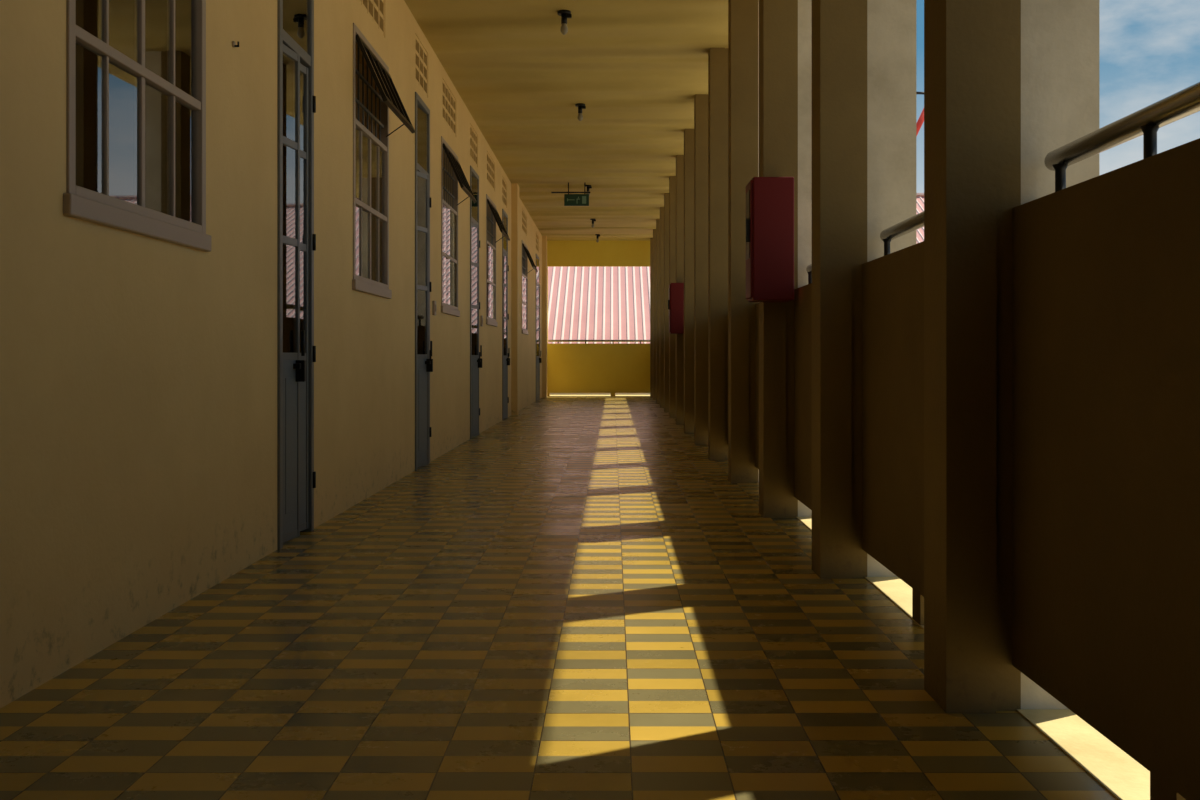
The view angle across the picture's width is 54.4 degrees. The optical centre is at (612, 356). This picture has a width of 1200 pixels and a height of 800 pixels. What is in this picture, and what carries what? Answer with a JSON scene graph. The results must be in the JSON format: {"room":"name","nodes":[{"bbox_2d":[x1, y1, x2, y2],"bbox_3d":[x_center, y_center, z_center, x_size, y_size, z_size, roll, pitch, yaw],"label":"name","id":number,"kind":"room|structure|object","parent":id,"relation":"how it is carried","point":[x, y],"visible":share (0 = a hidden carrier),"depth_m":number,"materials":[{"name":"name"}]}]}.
{"room":"school corridor","nodes":[
{"label":"school corridor","id":0,"kind":"room"},
{"bbox_2d":[0,0,541,707],"bbox_3d":[-1.565,-0.845,12.150,0.150,3.400,26.700,0,0,0],"label":"wall","id":1,"kind":"structure","parent":0,"point":[138,373],"depth_m":4.21,"materials":[{"name":"beige paint"}]},
{"bbox_2d":[76,0,102,193],"bbox_3d":[-1.506,-0.910,3.329,0.003,0.890,0.238,0,0,1],"label":"glass","id":2,"kind":"object","parent":1,"relation":"attached to","point":[89,13],"visible":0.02,"depth_m":3.37,"materials":[{"name":"glass"}]},
{"bbox_2d":[109,0,137,204],"bbox_3d":[-1.506,-0.910,3.584,0.003,0.890,0.254,0,0,1],"label":"glass","id":3,"kind":"object","parent":1,"relation":"attached to","point":[123,14],"visible":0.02,"depth_m":3.59,"materials":[{"name":"glass"}]},
{"bbox_2d":[66,0,205,233],"bbox_3d":[-1.508,-1.180,3.715,0.053,1.470,1.070,0,0,0],"label":"frame","id":4,"kind":"object","parent":1,"relation":"attached to","point":[74,33],"visible":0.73,"depth_m":3.70,"materials":[{"name":"beige paint"}]},
{"bbox_2d":[63,193,210,251],"bbox_3d":[-1.529,-0.415,3.715,0.122,0.060,1.110,0,0,0],"label":"sill","id":5,"kind":"structure","parent":1,"relation":"attached to","point":[75,206],"depth_m":3.56,"materials":[{"name":"beige paint"}]},
{"bbox_2d":[145,0,169,214],"bbox_3d":[-1.506,-0.910,3.846,0.003,0.890,0.254,0,0,1],"label":"glass","id":6,"kind":"object","parent":1,"relation":"attached to","point":[157,12],"visible":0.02,"depth_m":3.86,"materials":[{"name":"glass"}]},
{"bbox_2d":[175,0,195,222],"bbox_3d":[-1.506,-0.910,4.109,0.003,0.890,0.254,0,0,1],"label":"glass","id":7,"kind":"object","parent":1,"relation":"attached to","point":[185,10],"visible":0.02,"depth_m":4.12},
{"bbox_2d":[232,41,238,46],"bbox_3d":[-1.478,-1.225,4.570,0.025,0.023,0.024,0,0,0],"label":"wall hook","id":8,"kind":"object","parent":1,"relation":"attached to","point":[233,42],"visible":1,"depth_m":4.57,"materials":[{"name":"beige paint"}]},
{"bbox_2d":[283,44,307,542],"bbox_3d":[-1.489,-0.287,5.475,0.094,2.255,0.494,0,0,0],"label":"door","id":9,"kind":"structure","parent":1,"relation":"in","point":[295,394],"depth_m":5.43,"materials":[{"name":"grey paint"}]},
{"bbox_2d":[293,360,305,381],"bbox_3d":[-1.462,0.065,5.430,0.055,0.100,0.070,0,0,0],"label":"latch","id":10,"kind":"object","parent":9,"relation":"attached to","point":[300,365],"visible":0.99,"depth_m":5.43,"materials":[{"name":"black metal"}]},
{"bbox_2d":[277,0,313,548],"bbox_3d":[-1.514,-0.570,5.475,0.072,2.850,0.590,0,0,0],"label":"frame","id":11,"kind":"object","parent":1,"relation":"attached to","point":[306,59],"visible":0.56,"depth_m":5.31,"materials":[{"name":"grey paint"}]},
{"bbox_2d":[283,0,308,53],"bbox_3d":[-1.504,-1.715,5.475,0.003,0.480,0.510,0,0,3],"label":"glass","id":12,"kind":"object","parent":1,"relation":"attached to","point":[295,12],"visible":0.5,"depth_m":5.55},
{"bbox_2d":[313,234,315,250],"bbox_3d":[-1.474,-0.565,5.748,0.019,0.080,0.020,0,0,0],"label":"hinge","id":13,"kind":"object","parent":1,"relation":"attached to","point":[314,235],"visible":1,"depth_m":5.74,"materials":[{"name":"black metal"}]},
{"bbox_2d":[313,96,315,112],"bbox_3d":[-1.474,-1.245,5.748,0.019,0.080,0.020,0,0,0],"label":"hinge","id":14,"kind":"object","parent":1,"relation":"attached to","point":[314,97],"visible":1,"depth_m":5.74,"materials":[{"name":"black metal"}]},
{"bbox_2d":[313,471,315,487],"bbox_3d":[-1.474,0.605,5.748,0.019,0.080,0.020,0,0,0],"label":"hinge","id":15,"kind":"object","parent":1,"relation":"attached to","point":[314,472],"visible":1,"depth_m":5.74,"materials":[{"name":"black metal"}]},
{"bbox_2d":[313,346,315,361],"bbox_3d":[-1.474,-0.015,5.748,0.019,0.080,0.020,0,0,0],"label":"hinge","id":16,"kind":"object","parent":1,"relation":"attached to","point":[314,347],"visible":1,"depth_m":5.74,"materials":[{"name":"black metal"}]},
{"bbox_2d":[356,127,359,275],"bbox_3d":[-1.507,-0.910,6.825,0.003,0.890,0.231,0,0,2],"label":"glass","id":17,"kind":"object","parent":1,"relation":"attached to","point":[357,129],"visible":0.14,"depth_m":6.88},
{"bbox_2d":[362,133,368,278],"bbox_3d":[-1.507,-0.910,7.072,0.003,0.890,0.247,0,0,2],"label":"glass","id":18,"kind":"object","parent":1,"relation":"attached to","point":[365,140],"visible":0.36,"depth_m":7.10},
{"bbox_2d":[356,43,383,140],"bbox_3d":[-1.515,-1.620,7.200,0.014,0.510,0.960,0,0,0],"label":"security bars","id":19,"kind":"object","parent":1,"relation":"attached to","point":[359,76],"visible":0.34,"depth_m":7.20,"materials":[{"name":"grey paint"}]},
{"bbox_2d":[353,23,388,288],"bbox_3d":[-1.508,-1.180,7.200,0.053,1.470,1.040,0,0,0],"label":"frame","id":20,"kind":"object","parent":1,"relation":"attached to","point":[383,144],"visible":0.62,"depth_m":7.19,"materials":[{"name":"beige paint"}]},
{"bbox_2d":[358,0,384,36],"bbox_3d":[-1.527,-2.265,7.200,0.066,0.360,0.860,0,0,0],"label":"block","id":21,"kind":"object","parent":1,"relation":"attached to","point":[375,9],"visible":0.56,"depth_m":7.43,"materials":[{"name":"beige paint"}]},
{"bbox_2d":[352,279,391,298],"bbox_3d":[-1.529,-0.415,7.200,0.122,0.060,1.080,0,0,0],"label":"sill","id":22,"kind":"structure","parent":1,"relation":"attached to","point":[357,285],"depth_m":7.09,"materials":[{"name":"beige paint"}]},
{"bbox_2d":[371,141,376,280],"bbox_3d":[-1.507,-0.910,7.327,0.003,0.890,0.247,0,0,2],"label":"glass","id":23,"kind":"object","parent":1,"relation":"attached to","point":[373,145],"visible":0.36,"depth_m":7.34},
{"bbox_2d":[379,148,383,283],"bbox_3d":[-1.507,-0.910,7.582,0.003,0.890,0.247,0,0,2],"label":"glass","id":24,"kind":"object","parent":1,"relation":"attached to","point":[381,153],"visible":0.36,"depth_m":7.60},
{"bbox_2d":[356,34,414,133],"bbox_3d":[-1.395,-1.665,7.200,0.192,0.390,0.960,0,0,0],"label":"transom leaf","id":25,"kind":"object","parent":1,"relation":"attached to","point":[382,78],"visible":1,"depth_m":7.09,"materials":[{"name":"black wood"}]},
{"bbox_2d":[415,34,427,96],"bbox_3d":[-1.527,-2.265,9.100,0.066,0.360,0.600,0,0,0],"label":"block","id":26,"kind":"object","parent":1,"relation":"attached to","point":[421,56],"visible":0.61,"depth_m":9.18,"materials":[{"name":"beige paint"}]},
{"bbox_2d":[415,92,429,470],"bbox_3d":[-1.514,-0.570,9.100,0.072,2.850,0.660,0,0,0],"label":"frame","id":27,"kind":"object","parent":1,"relation":"attached to","point":[418,100],"visible":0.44,"depth_m":8.77,"materials":[{"name":"grey paint"}]},
{"bbox_2d":[417,104,427,172],"bbox_3d":[-1.504,-1.715,9.100,0.003,0.480,0.580,0,0,3],"label":"glass","id":28,"kind":"object","parent":1,"relation":"attached to","point":[422,116],"visible":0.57,"depth_m":9.19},
{"bbox_2d":[417,171,431,467],"bbox_3d":[-1.487,-0.287,9.100,0.161,2.255,0.565,0,0,0],"label":"door","id":29,"kind":"structure","parent":1,"relation":"in","point":[422,375],"depth_m":8.99,"materials":[{"name":"grey paint"}]},
{"bbox_2d":[425,359,432,371],"bbox_3d":[-1.427,0.065,9.055,0.055,0.100,0.070,0,0,0],"label":"latch","id":30,"kind":"object","parent":29,"relation":"attached to","point":[429,362],"visible":1,"depth_m":9.05,"materials":[{"name":"black metal"}]},
{"bbox_2d":[432,301,436,315],"bbox_3d":[-1.477,-0.405,9.665,0.026,0.120,0.090,0,0,0],"label":"light switch","id":31,"kind":"object","parent":1,"relation":"attached to","point":[434,306],"visible":1,"depth_m":9.62,"materials":[{"name":"beige paint"}]},
{"bbox_2d":[443,204,444,302],"bbox_3d":[-1.507,-0.910,10.259,0.003,0.890,0.238,0,0,9],"label":"glass","id":32,"kind":"object","parent":1,"relation":"attached to","point":[443,204],"visible":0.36,"depth_m":10.32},
{"bbox_2d":[445,207,449,304],"bbox_3d":[-1.507,-0.910,10.514,0.003,0.890,0.254,0,0,9],"label":"glass","id":33,"kind":"object","parent":1,"relation":"attached to","point":[447,211],"visible":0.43,"depth_m":10.57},
{"bbox_2d":[443,150,454,207],"bbox_3d":[-1.515,-1.620,10.645,0.014,0.510,0.990,0,0,0],"label":"security bars","id":34,"kind":"object","parent":1,"relation":"attached to","point":[448,170],"visible":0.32,"depth_m":10.77,"materials":[{"name":"grey paint"}]},
{"bbox_2d":[441,136,457,309],"bbox_3d":[-1.508,-1.180,10.645,0.053,1.470,1.070,0,0,0],"label":"frame","id":35,"kind":"object","parent":1,"relation":"attached to","point":[454,209],"visible":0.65,"depth_m":10.48,"materials":[{"name":"beige paint"}]},
{"bbox_2d":[443,80,455,136],"bbox_3d":[-1.527,-2.265,10.645,0.066,0.360,0.890,0,0,0],"label":"block","id":36,"kind":"object","parent":1,"relation":"attached to","point":[449,102],"visible":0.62,"depth_m":10.72,"materials":[{"name":"beige paint"}]},
{"bbox_2d":[441,306,459,316],"bbox_3d":[-1.529,-0.415,10.645,0.122,0.060,1.110,0,0,0],"label":"sill","id":37,"kind":"structure","parent":1,"relation":"attached to","point":[444,309],"depth_m":10.54,"materials":[{"name":"beige paint"}]},
{"bbox_2d":[450,211,453,305],"bbox_3d":[-1.507,-0.910,10.776,0.003,0.890,0.254,0,0,9],"label":"glass","id":38,"kind":"object","parent":1,"relation":"attached to","point":[451,213],"visible":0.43,"depth_m":10.87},
{"bbox_2d":[454,215,456,306],"bbox_3d":[-1.507,-0.910,11.039,0.003,0.890,0.254,0,0,9],"label":"glass","id":39,"kind":"object","parent":1,"relation":"attached to","point":[455,216],"visible":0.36,"depth_m":11.10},
{"bbox_2d":[443,144,476,202],"bbox_3d":[-1.395,-1.665,10.645,0.192,0.390,0.990,0,0,0],"label":"transom leaf","id":40,"kind":"object","parent":1,"relation":"attached to","point":[454,162],"visible":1,"depth_m":10.46,"materials":[{"name":"black wood"}]},
{"bbox_2d":[470,124,476,165],"bbox_3d":[-1.527,-2.265,12.520,0.066,0.360,0.680,0,0,0],"label":"block","id":41,"kind":"object","parent":1,"relation":"attached to","point":[473,136],"visible":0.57,"depth_m":12.50,"materials":[{"name":"beige paint"}]},
{"bbox_2d":[470,165,478,438],"bbox_3d":[-1.514,-0.570,12.520,0.072,2.850,0.740,0,0,0],"label":"frame","id":42,"kind":"object","parent":1,"relation":"attached to","point":[472,171],"visible":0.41,"depth_m":12.19,"materials":[{"name":"grey paint"}]},
{"bbox_2d":[472,175,477,221],"bbox_3d":[-1.504,-1.715,12.520,0.003,0.480,0.660,0,0,3],"label":"glass","id":43,"kind":"object","parent":1,"relation":"attached to","point":[474,180],"visible":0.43,"depth_m":12.70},
{"bbox_2d":[472,223,478,436],"bbox_3d":[-1.502,-0.287,12.520,0.134,2.255,0.645,0,0,0],"label":"door","id":44,"kind":"structure","parent":1,"relation":"in","point":[475,370],"depth_m":12.41,"materials":[{"name":"grey paint"}]},
{"bbox_2d":[477,358,481,367],"bbox_3d":[-1.426,0.065,12.475,0.055,0.100,0.070,0,0,0],"label":"latch","id":45,"kind":"object","parent":44,"relation":"attached to","point":[479,360],"visible":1,"depth_m":12.47,"materials":[{"name":"black metal"}]},
{"bbox_2d":[480,316,482,325],"bbox_3d":[-1.477,-0.405,13.145,0.026,0.120,0.090,0,0,0],"label":"light switch","id":46,"kind":"object","parent":1,"relation":"attached to","point":[481,317],"visible":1,"depth_m":13.10,"materials":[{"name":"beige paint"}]},
{"bbox_2d":[487,244,487,316],"bbox_3d":[-1.507,-0.910,13.846,0.003,0.890,0.251,0,0,7],"label":"glass","id":47,"kind":"object","parent":1,"relation":"attached to","point":[487,244],"visible":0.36,"depth_m":13.93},
{"bbox_2d":[488,246,490,317],"bbox_3d":[-1.507,-0.910,14.113,0.003,0.890,0.267,0,0,7],"label":"glass","id":48,"kind":"object","parent":1,"relation":"attached to","point":[489,247],"visible":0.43,"depth_m":14.17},
{"bbox_2d":[487,202,493,244],"bbox_3d":[-1.515,-1.620,14.250,0.014,0.510,1.040,0,0,0],"label":"security bars","id":49,"kind":"object","parent":1,"relation":"attached to","point":[490,219],"visible":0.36,"depth_m":14.38,"materials":[{"name":"grey paint"}]},
{"bbox_2d":[486,194,495,321],"bbox_3d":[-1.508,-1.180,14.250,0.053,1.470,1.120,0,0,0],"label":"frame","id":50,"kind":"object","parent":1,"relation":"attached to","point":[493,246],"visible":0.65,"depth_m":14.35,"materials":[{"name":"beige paint"}]},
{"bbox_2d":[487,152,494,190],"bbox_3d":[-1.527,-2.265,14.250,0.066,0.360,0.940,0,0,0],"label":"block","id":51,"kind":"object","parent":1,"relation":"attached to","point":[490,164],"visible":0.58,"depth_m":14.33,"materials":[{"name":"beige paint"}]},
{"bbox_2d":[486,319,496,326],"bbox_3d":[-1.529,-0.415,14.250,0.122,0.060,1.160,0,0,0],"label":"sill","id":52,"kind":"structure","parent":1,"relation":"attached to","point":[488,322],"depth_m":14.10,"materials":[{"name":"beige paint"}]},
{"bbox_2d":[491,248,492,317],"bbox_3d":[-1.507,-0.910,14.388,0.003,0.890,0.267,0,0,7],"label":"glass","id":53,"kind":"object","parent":1,"relation":"attached to","point":[491,248],"visible":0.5,"depth_m":14.46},
{"bbox_2d":[493,250,494,318],"bbox_3d":[-1.507,-0.910,14.663,0.003,0.890,0.267,0,0,7],"label":"glass","id":54,"kind":"object","parent":1,"relation":"attached to","point":[493,250],"visible":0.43,"depth_m":14.72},
{"bbox_2d":[487,199,509,240],"bbox_3d":[-1.395,-1.665,14.250,0.192,0.390,1.040,0,0,0],"label":"transom leaf","id":55,"kind":"object","parent":1,"relation":"attached to","point":[493,209],"visible":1,"depth_m":13.99,"materials":[{"name":"black wood"}]},
{"bbox_2d":[502,176,506,207],"bbox_3d":[-1.527,-2.265,16.050,0.066,0.360,0.660,0,0,0],"label":"block","id":56,"kind":"object","parent":1,"relation":"attached to","point":[504,184],"visible":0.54,"depth_m":16.14,"materials":[{"name":"beige paint"}]},
{"bbox_2d":[502,209,507,420],"bbox_3d":[-1.514,-0.570,16.050,0.072,2.850,0.720,0,0,0],"label":"frame","id":57,"kind":"object","parent":1,"relation":"attached to","point":[504,213],"visible":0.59,"depth_m":15.69,"materials":[{"name":"grey paint"}]},
{"bbox_2d":[503,215,506,250],"bbox_3d":[-1.504,-1.715,16.050,0.003,0.480,0.640,0,0,3],"label":"glass","id":58,"kind":"object","parent":1,"relation":"attached to","point":[504,217],"visible":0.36,"depth_m":16.23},
{"bbox_2d":[503,253,507,418],"bbox_3d":[-1.502,-0.287,16.050,0.106,2.255,0.624,0,0,0],"label":"door","id":59,"kind":"structure","parent":1,"relation":"in","point":[505,366],"depth_m":15.96,"materials":[{"name":"grey paint"}]},
{"bbox_2d":[511,183,518,414],"bbox_3d":[-1.445,-0.845,17.275,0.090,3.400,0.350,0,0,0],"label":"trim","id":60,"kind":"structure","parent":1,"relation":"attached to","point":[514,186],"depth_m":17.10,"materials":[{"name":"beige paint"}]},
{"bbox_2d":[522,275,522,327],"bbox_3d":[-1.507,-0.910,19.208,0.003,0.890,0.276,0,0,6],"label":"glass","id":61,"kind":"object","parent":1,"relation":"attached to","point":[522,275],"visible":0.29,"depth_m":19.31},
{"bbox_2d":[523,277,523,327],"bbox_3d":[-1.507,-0.910,19.500,0.003,0.890,0.292,0,0,6],"label":"glass","id":62,"kind":"object","parent":1,"relation":"attached to","point":[523,277],"visible":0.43,"depth_m":19.57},
{"bbox_2d":[522,245,525,274],"bbox_3d":[-1.515,-1.620,19.650,0.014,0.510,1.140,0,0,0],"label":"security bars","id":63,"kind":"object","parent":1,"relation":"attached to","point":[523,250],"visible":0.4,"depth_m":19.79,"materials":[{"name":"grey paint"}]},
{"bbox_2d":[522,209,526,235],"bbox_3d":[-1.527,-2.265,19.650,0.066,0.360,1.040,0,0,0],"label":"block","id":64,"kind":"object","parent":1,"relation":"attached to","point":[524,216],"visible":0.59,"depth_m":19.73,"materials":[{"name":"beige paint"}]},
{"bbox_2d":[522,240,527,330],"bbox_3d":[-1.508,-1.180,19.650,0.053,1.470,1.220,0,0,0],"label":"frame","id":65,"kind":"object","parent":1,"relation":"attached to","point":[526,256],"visible":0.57,"depth_m":20.22,"materials":[{"name":"beige paint"}]},
{"bbox_2d":[524,278,525,328],"bbox_3d":[-1.507,-0.910,19.800,0.003,0.890,0.292,0,0,6],"label":"glass","id":66,"kind":"object","parent":1,"relation":"attached to","point":[524,278],"visible":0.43,"depth_m":19.93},
{"bbox_2d":[526,279,526,328],"bbox_3d":[-1.507,-0.910,20.100,0.003,0.890,0.292,0,0,6],"label":"glass","id":67,"kind":"object","parent":1,"relation":"attached to","point":[526,279],"visible":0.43,"depth_m":20.20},
{"bbox_2d":[522,244,537,271],"bbox_3d":[-1.395,-1.665,19.650,0.192,0.390,1.140,0,0,0],"label":"transom leaf","id":68,"kind":"object","parent":1,"relation":"attached to","point":[524,246],"visible":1,"depth_m":19.36,"materials":[{"name":"black wood"}]},
{"bbox_2d":[536,232,537,250],"bbox_3d":[-1.527,-2.265,22.950,0.066,0.360,0.860,0,0,0],"label":"block","id":69,"kind":"object","parent":1,"relation":"attached to","point":[536,232],"visible":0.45,"depth_m":22.85,"materials":[{"name":"beige paint"}]},
{"bbox_2d":[536,258,538,282],"bbox_3d":[-1.504,-1.715,22.950,0.003,0.480,0.840,0,0,3],"label":"glass","id":70,"kind":"object","parent":1,"relation":"attached to","point":[537,260],"visible":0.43,"depth_m":23.09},
{"bbox_2d":[536,284,539,399],"bbox_3d":[-1.502,-0.287,22.950,0.126,2.255,0.824,0,0,0],"label":"door","id":71,"kind":"structure","parent":1,"relation":"in","point":[537,357],"depth_m":22.76,"materials":[{"name":"grey paint"}]},
{"bbox_2d":[542,236,546,397],"bbox_3d":[-1.445,-0.845,24.650,0.090,3.400,0.300,0,0,0],"label":"trim","id":72,"kind":"structure","parent":1,"relation":"attached to","point":[544,238],"depth_m":24.50,"materials":[{"name":"beige paint"}]},
{"bbox_2d":[0,396,1117,799],"bbox_3d":[-0.333,0.980,12.225,2.615,0.250,26.850,0,0,0],"label":"floor","id":73,"kind":"structure","parent":0,"point":[571,600],"depth_m":3.22,"materials":[{"name":"tile"}]},
{"bbox_2d":[650,238,652,396],"bbox_3d":[0.988,-0.845,25.000,0.375,3.400,0.200,0,0,0],"label":"concrete pillar","id":74,"kind":"structure","parent":73,"relation":"on","point":[651,239],"depth_m":24.90,"materials":[{"name":"paint"}]},
{"bbox_2d":[653,229,655,399],"bbox_3d":[0.988,-0.845,23.300,0.375,3.400,0.200,0,0,0],"label":"concrete pillar","id":75,"kind":"structure","parent":73,"relation":"on","point":[654,230],"depth_m":23.20,"materials":[{"name":"paint"}]},
{"bbox_2d":[656,219,659,402],"bbox_3d":[0.988,-0.845,21.600,0.375,3.400,0.200,0,0,0],"label":"concrete pillar","id":76,"kind":"structure","parent":73,"relation":"on","point":[657,220],"depth_m":21.50,"materials":[{"name":"paint"}]},
{"bbox_2d":[660,207,663,406],"bbox_3d":[0.988,-0.845,19.900,0.375,3.400,0.200,0,0,0],"label":"concrete pillar","id":77,"kind":"structure","parent":73,"relation":"on","point":[661,208],"depth_m":19.80,"materials":[{"name":"paint"}]},
{"bbox_2d":[664,193,668,411],"bbox_3d":[0.988,-0.845,18.200,0.375,3.400,0.200,0,0,0],"label":"concrete pillar","id":78,"kind":"structure","parent":73,"relation":"on","point":[666,195],"depth_m":18.10,"materials":[{"name":"paint"}]},
{"bbox_2d":[669,176,675,417],"bbox_3d":[0.988,-0.845,16.500,0.375,3.400,0.200,0,0,0],"label":"concrete pillar","id":79,"kind":"structure","parent":73,"relation":"on","point":[672,179],"depth_m":16.40,"materials":[{"name":"paint"}]},
{"bbox_2d":[676,155,683,424],"bbox_3d":[0.988,-0.845,14.800,0.375,3.400,0.200,0,0,0],"label":"concrete pillar","id":80,"kind":"structure","parent":73,"relation":"on","point":[679,158],"depth_m":14.70,"materials":[{"name":"paint"}]},
{"bbox_2d":[668,283,683,333],"bbox_3d":[0.803,-0.605,14.573,0.243,0.630,0.246,0,0,0],"label":"upper cabinet","id":81,"kind":"object","parent":80,"relation":"attached to","point":[676,290],"visible":0.85,"depth_m":14.45,"materials":[{"name":"red metal"}]},
{"bbox_2d":[684,129,693,433],"bbox_3d":[0.988,-0.845,13.100,0.375,3.400,0.200,0,0,0],"label":"concrete pillar","id":82,"kind":"structure","parent":73,"relation":"on","point":[688,133],"depth_m":13.00,"materials":[{"name":"paint"}]},
{"bbox_2d":[694,94,707,444],"bbox_3d":[0.988,-0.845,11.400,0.375,3.400,0.200,0,0,0],"label":"concrete pillar","id":83,"kind":"structure","parent":73,"relation":"on","point":[700,100],"depth_m":11.30,"materials":[{"name":"paint"}]},
{"bbox_2d":[708,48,727,460],"bbox_3d":[0.988,-0.845,9.700,0.375,3.400,0.200,0,0,0],"label":"concrete pillar","id":84,"kind":"structure","parent":73,"relation":"on","point":[717,57],"depth_m":9.60,"materials":[{"name":"paint"}]},
{"bbox_2d":[728,0,758,482],"bbox_3d":[0.988,-0.845,8.000,0.375,3.400,0.200,0,0,0],"label":"concrete pillar","id":85,"kind":"structure","parent":73,"relation":"on","point":[743,15],"depth_m":7.90,"materials":[{"name":"paint"}]},
{"bbox_2d":[759,0,811,517],"bbox_3d":[0.988,-0.845,6.300,0.375,3.400,0.200,0,0,0],"label":"concrete pillar","id":86,"kind":"structure","parent":73,"relation":"on","point":[785,26],"depth_m":6.22,"materials":[{"name":"paint"}]},
{"bbox_2d":[746,177,793,301],"bbox_3d":[0.803,-0.605,6.073,0.243,0.630,0.246,0,0,0],"label":"cabinet","id":87,"kind":"object","parent":86,"relation":"attached to","point":[769,200],"visible":1,"depth_m":5.95,"materials":[{"name":"red metal"}]},
{"bbox_2d":[812,0,915,578],"bbox_3d":[0.988,-0.845,4.600,0.375,3.400,0.200,0,0,0],"label":"concrete pillar","id":88,"kind":"structure","parent":73,"relation":"on","point":[864,51],"depth_m":4.52,"materials":[{"name":"paint"}]},
{"bbox_2d":[924,0,1098,712],"bbox_3d":[0.988,-0.845,2.900,0.375,3.400,0.200,0,0,0],"label":"concrete pillar","id":89,"kind":"structure","parent":73,"relation":"on","point":[1008,84],"depth_m":2.82,"materials":[{"name":"paint"}]},
{"bbox_2d":[404,0,727,240],"bbox_3d":[0.070,-2.645,12.220,3.420,0.200,26.840,0,0,0],"label":"ceiling","id":90,"kind":"structure","parent":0,"point":[638,68],"depth_m":11.14,"materials":[{"name":"paint"}]},
{"bbox_2d":[557,10,571,34],"bbox_3d":[-0.358,-2.460,8.600,0.105,0.170,0.100,0,0,0],"label":"ceiling light","id":91,"kind":"object","parent":90,"relation":"attached to","point":[564,14],"depth_m":8.58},
{"bbox_2d":[575,103,585,120],"bbox_3d":[-0.327,-2.460,11.750,0.105,0.170,0.100,0,0,0],"label":"ceiling light","id":92,"kind":"object","parent":90,"relation":"attached to","point":[580,106],"depth_m":11.73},
{"bbox_2d":[585,185,591,195],"bbox_3d":[-0.367,-2.460,17.300,0.105,0.170,0.100,0,0,0],"label":"ceiling light","id":93,"kind":"object","parent":90,"relation":"attached to","point":[589,187],"depth_m":17.28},
{"bbox_2d":[547,241,649,395],"bbox_3d":[-0.158,-0.845,25.560,2.665,3.400,0.120,0,0,0],"label":"wall","id":94,"kind":"structure","parent":0,"point":[571,368],"depth_m":25.50,"materials":[{"name":"yellow paint"}]},
{"bbox_2d":[548,340,649,343],"bbox_3d":[-0.233,-0.337,25.550,2.375,0.084,0.048,0,0,0],"label":"handrail","id":95,"kind":"object","parent":94,"relation":"on","point":[558,341],"visible":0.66,"depth_m":25.53,"materials":[{"name":"silver metal"}]},
{"bbox_2d":[550,395,649,395],"bbox_3d":[-0.170,0.980,26.025,2.940,0.250,0.750,0,0,0],"label":"trim","id":96,"kind":"structure","parent":94,"relation":"attached to","point":[550,395],"depth_m":25.91,"materials":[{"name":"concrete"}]},
{"bbox_2d":[755,138,1199,799],"bbox_3d":[1.002,0.245,4.789,0.075,1.211,6.258,0,0,0],"label":"wall","id":97,"kind":"structure","parent":0,"point":[1106,267],"depth_m":2.34,"materials":[{"name":"paint"}]},
{"bbox_2d":[806,264,811,283],"bbox_3d":[1.038,-0.423,5.442,0.058,0.127,1.461,0,0,0],"label":"handrail","id":98,"kind":"object","parent":97,"relation":"on","point":[809,267],"visible":0.19,"depth_m":6.08,"materials":[{"name":"silver metal"}]},
{"bbox_2d":[880,211,923,255],"bbox_3d":[1.038,-0.423,3.743,0.058,0.127,1.461,0,0,0],"label":"handrail","id":99,"kind":"object","parent":97,"relation":"on","point":[913,223],"visible":0.34,"depth_m":4.16,"materials":[{"name":"silver metal"}]},
{"bbox_2d":[757,482,1149,799],"bbox_3d":[1.137,0.978,12.225,0.325,0.254,26.850,0,0,0],"label":"ground","id":100,"kind":"structure","parent":97,"relation":"attached to","point":[1121,775],"depth_m":2.56,"materials":[{"name":"concrete"}]},
{"bbox_2d":[1044,82,1199,191],"bbox_3d":[1.038,-0.423,2.232,0.058,0.127,1.083,0,0,0],"label":"handrail","id":101,"kind":"object","parent":97,"relation":"on","point":[1146,121],"visible":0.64,"depth_m":2.31,"materials":[{"name":"silver metal"}]},
{"bbox_3d":[-3.420,-2.645,12.220,3.560,0.200,26.840,0,0,0],"label":"ceiling","id":102,"kind":"structure","parent":0,"visible":0},
{"bbox_2d":[551,182,589,205],"bbox_3d":[-0.615,-2.375,17.018,0.570,0.340,0.043,0,0,0],"label":"exit sign","id":103,"kind":"object","parent":102,"relation":"hanging from","point":[569,199],"visible":1,"depth_m":17.00,"materials":[{"name":"teal"}]},
{"bbox_3d":[-3.420,-0.845,12.150,3.560,3.400,27.000,0,0,0],"label":"wall","id":104,"kind":"structure","parent":0,"visible":0},
{"bbox_2d":[356,59,364,125],"bbox_3d":[-1.730,-1.095,7.525,0.070,1.900,1.870,0,0,0],"label":"curtain","id":105,"kind":"object","parent":104,"relation":"hanging from","point":[356,59],"visible":0.02,"depth_m":7.91,"materials":[{"name":"fabric"}]},
{"label":"outside","id":106,"kind":"structure","parent":0,"visible":0},
{"bbox_3d":[15.000,4.555,50.000,150.000,0.200,220.000,0,0,0],"label":"ground","id":107,"kind":"structure","parent":106,"visible":0},
{"bbox_2d":[550,393,649,394],"bbox_3d":[5.000,2.155,38.000,45.000,4.600,19.600,0,0,0],"label":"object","id":108,"kind":"object","parent":107,"relation":"on","point":[550,393],"visible":0.02,"depth_m":28.20,"materials":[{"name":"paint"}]},
{"bbox_2d":[916,92,923,136],"bbox_3d":[15.204,-4.605,60.000,2.728,18.120,0.920,0,0,0],"label":"construction crane","id":109,"kind":"object","parent":107,"relation":"on","point":[920,121],"visible":0.02,"depth_m":59.89,"materials":[{"name":"red"}]},
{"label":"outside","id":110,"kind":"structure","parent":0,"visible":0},
{"bbox_2d":[548,195,923,343],"bbox_3d":[5.000,-2.587,38.000,46.000,5.385,21.600,0,0,0],"label":"corrugated roof","id":111,"kind":"structure","parent":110,"point":[585,303],"depth_m":30.21,"materials":[{"name":"pink paint"}]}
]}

